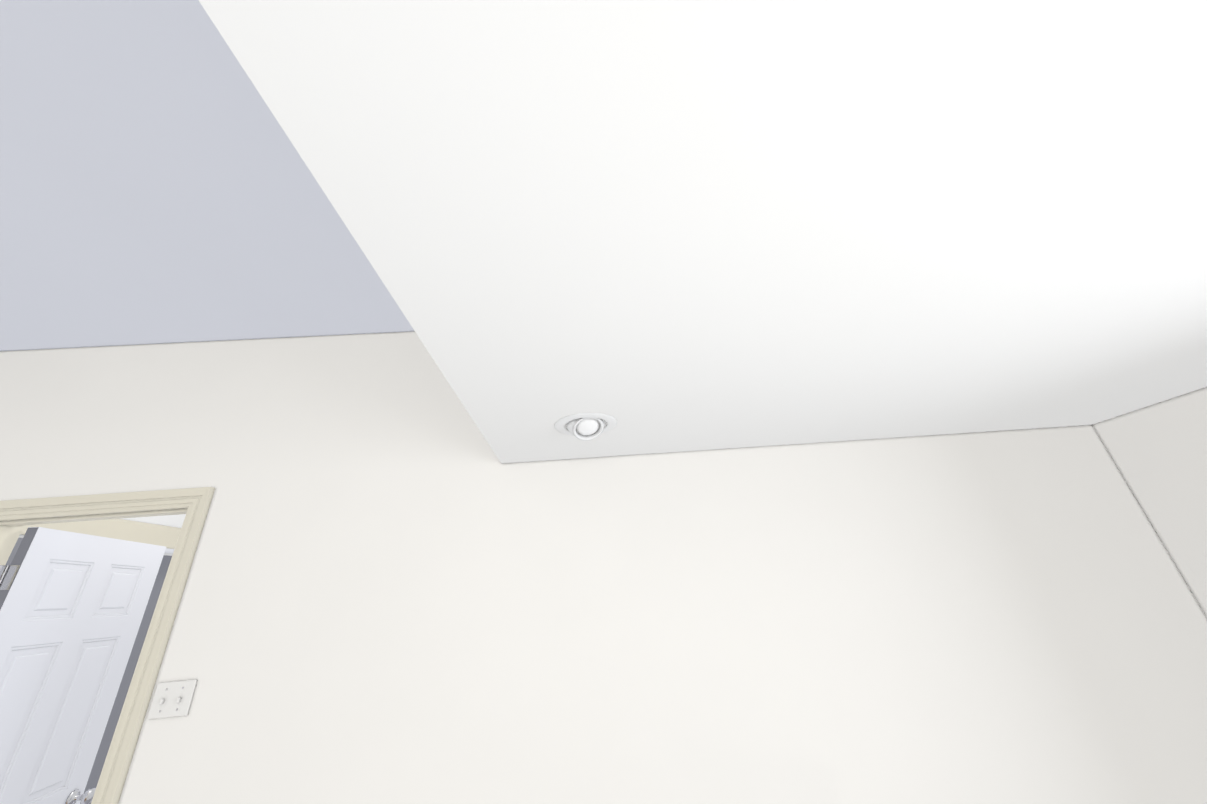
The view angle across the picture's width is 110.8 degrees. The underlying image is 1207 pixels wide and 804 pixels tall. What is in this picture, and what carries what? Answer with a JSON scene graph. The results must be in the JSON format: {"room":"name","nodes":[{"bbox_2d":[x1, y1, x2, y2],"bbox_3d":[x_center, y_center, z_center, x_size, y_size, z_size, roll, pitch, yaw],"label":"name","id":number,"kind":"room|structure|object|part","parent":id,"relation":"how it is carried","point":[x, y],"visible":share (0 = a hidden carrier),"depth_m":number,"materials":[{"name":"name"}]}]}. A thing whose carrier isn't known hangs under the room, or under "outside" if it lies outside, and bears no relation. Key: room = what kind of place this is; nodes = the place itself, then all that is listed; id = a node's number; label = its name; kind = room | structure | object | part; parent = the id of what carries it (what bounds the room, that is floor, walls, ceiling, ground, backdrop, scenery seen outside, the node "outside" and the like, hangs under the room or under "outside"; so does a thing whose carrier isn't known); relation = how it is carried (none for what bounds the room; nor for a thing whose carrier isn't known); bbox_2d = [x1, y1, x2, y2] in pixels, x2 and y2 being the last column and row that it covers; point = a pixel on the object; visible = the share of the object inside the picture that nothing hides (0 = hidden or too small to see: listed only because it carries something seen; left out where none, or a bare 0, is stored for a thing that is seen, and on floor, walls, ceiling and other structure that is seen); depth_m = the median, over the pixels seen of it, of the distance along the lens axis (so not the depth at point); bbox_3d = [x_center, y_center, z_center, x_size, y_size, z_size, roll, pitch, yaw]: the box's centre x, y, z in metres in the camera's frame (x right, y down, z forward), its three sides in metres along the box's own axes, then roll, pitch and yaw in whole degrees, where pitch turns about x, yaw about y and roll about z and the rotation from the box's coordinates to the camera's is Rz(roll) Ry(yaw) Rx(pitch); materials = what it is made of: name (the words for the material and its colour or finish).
{"room":"empty room","nodes":[
{"label":"empty room","id":0,"kind":"room"},
{"bbox_2d":[6,538,171,803],"bbox_3d":[-2.903,1.820,2.358,0.284,2.300,2.310,-3,-24,-3],"label":"lining","id":1,"kind":"object","parent":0,"point":[104,746],"depth_m":2.66,"materials":[{"name":"grey paint"}]},
{"bbox_2d":[19,514,185,555],"bbox_3d":[-2.833,1.597,2.461,0.100,2.780,2.310,-3,-24,-3],"label":"wall","id":2,"kind":"structure","parent":0,"point":[177,521],"depth_m":2.69,"materials":[{"name":"paint"}]},
{"bbox_2d":[20,519,180,548],"bbox_3d":[-2.828,0.909,2.772,0.024,0.135,2.310,-3,-24,-3],"label":"trim","id":3,"kind":"structure","parent":2,"relation":"attached to","point":[146,533],"depth_m":2.44,"materials":[{"name":"paint"}]},
{"bbox_2d":[165,548,173,552],"bbox_3d":[-2.750,1.911,2.376,0.020,2.103,0.980,-3,-24,-3],"label":"trim","id":4,"kind":"structure","parent":2,"relation":"attached to","point":[168,550],"depth_m":2.70,"materials":[{"name":"white paint"}]},
{"bbox_2d":[0,0,413,350],"bbox_3d":[-2.097,-1.477,-0.669,3.790,0.080,5.960,-3,-24,-3],"label":"ceiling","id":5,"kind":"structure","parent":0,"point":[159,184],"depth_m":1.28,"materials":[{"name":"paint"}]},
{"bbox_2d":[0,331,1206,803],"bbox_3d":[-0.790,0.965,1.468,6.340,2.810,0.120,-3,-24,-3],"label":"wall","id":6,"kind":"structure","parent":0,"point":[404,585],"depth_m":1.53,"materials":[{"name":"paint"}]},
{"bbox_2d":[0,527,165,803],"bbox_3d":[-2.358,1.578,1.606,0.054,2.020,0.804,1,-25,-14],"label":"bathroom door","id":7,"kind":"structure","parent":6,"relation":"in","point":[73,608],"depth_m":1.83,"materials":[{"name":"white paint"}]},
{"bbox_3d":[-2.280,1.371,1.303,0.042,1.610,0.054,-3,-24,-3],"label":"bathroom door hinges","id":8,"kind":"part","parent":7,"relation":"part of","materials":[{"name":"silver metal"}]},
{"bbox_2d":[0,527,38,609],"bbox_3d":[-2.271,1.434,1.302,0.033,2.016,0.001,1,-25,-14],"label":"bathroom door edge","id":9,"kind":"structure","parent":7,"relation":"attached to","point":[24,546],"depth_m":1.68,"materials":[{"name":"paint"}]},
{"bbox_2d":[65,787,95,803],"bbox_3d":[-2.363,1.794,1.891,0.080,0.064,0.064,1,-25,-14],"label":"door handle","id":10,"kind":"object","parent":7,"relation":"attached to","point":[75,796],"depth_m":1.88,"materials":[{"name":"silver metal"}]},
{"bbox_2d":[0,487,214,803],"bbox_3d":[-1.914,1.348,1.254,0.889,2.107,0.143,-3,-24,-3],"label":"door frame","id":11,"kind":"structure","parent":6,"relation":"attached to","point":[196,502],"depth_m":1.57,"materials":[{"name":"paint"}]},
{"bbox_2d":[147,680,196,718],"bbox_3d":[-1.422,0.979,1.370,0.124,0.100,0.016,-3,-24,-3],"label":"switch plate","id":12,"kind":"object","parent":6,"relation":"attached to","point":[172,699],"visible":1,"depth_m":1.37,"materials":[{"name":"white plastic"}]},
{"bbox_2d":[199,0,1206,463],"bbox_3d":[0.990,-1.371,-0.699,2.750,0.760,5.840,-3,-24,-3],"label":"ceiling","id":13,"kind":"structure","parent":0,"point":[659,226],"depth_m":0.62,"materials":[{"name":"paint"}]},
{"bbox_2d":[554,413,616,440],"bbox_3d":[-0.060,0.064,1.407,0.212,0.128,0.212,-3,-24,-3],"label":"recessed light","id":14,"kind":"object","parent":13,"relation":"in","point":[581,426],"visible":0.85,"depth_m":1.37,"materials":[{"name":"white plastic"}]},
{"bbox_3d":[-0.052,0.081,1.379,0.083,0.044,0.073,-3,-24,-3],"label":"bulb","id":15,"kind":"part","parent":14,"relation":"part of","materials":[{"name":"white glass"}]},
{"bbox_2d":[1092,387,1206,616],"bbox_3d":[2.409,-0.134,-1.219,0.120,2.130,5.840,-3,-24,-3],"label":"wall","id":16,"kind":"structure","parent":0,"point":[1157,452],"depth_m":1.62,"materials":[{"name":"paint"}]}
]}

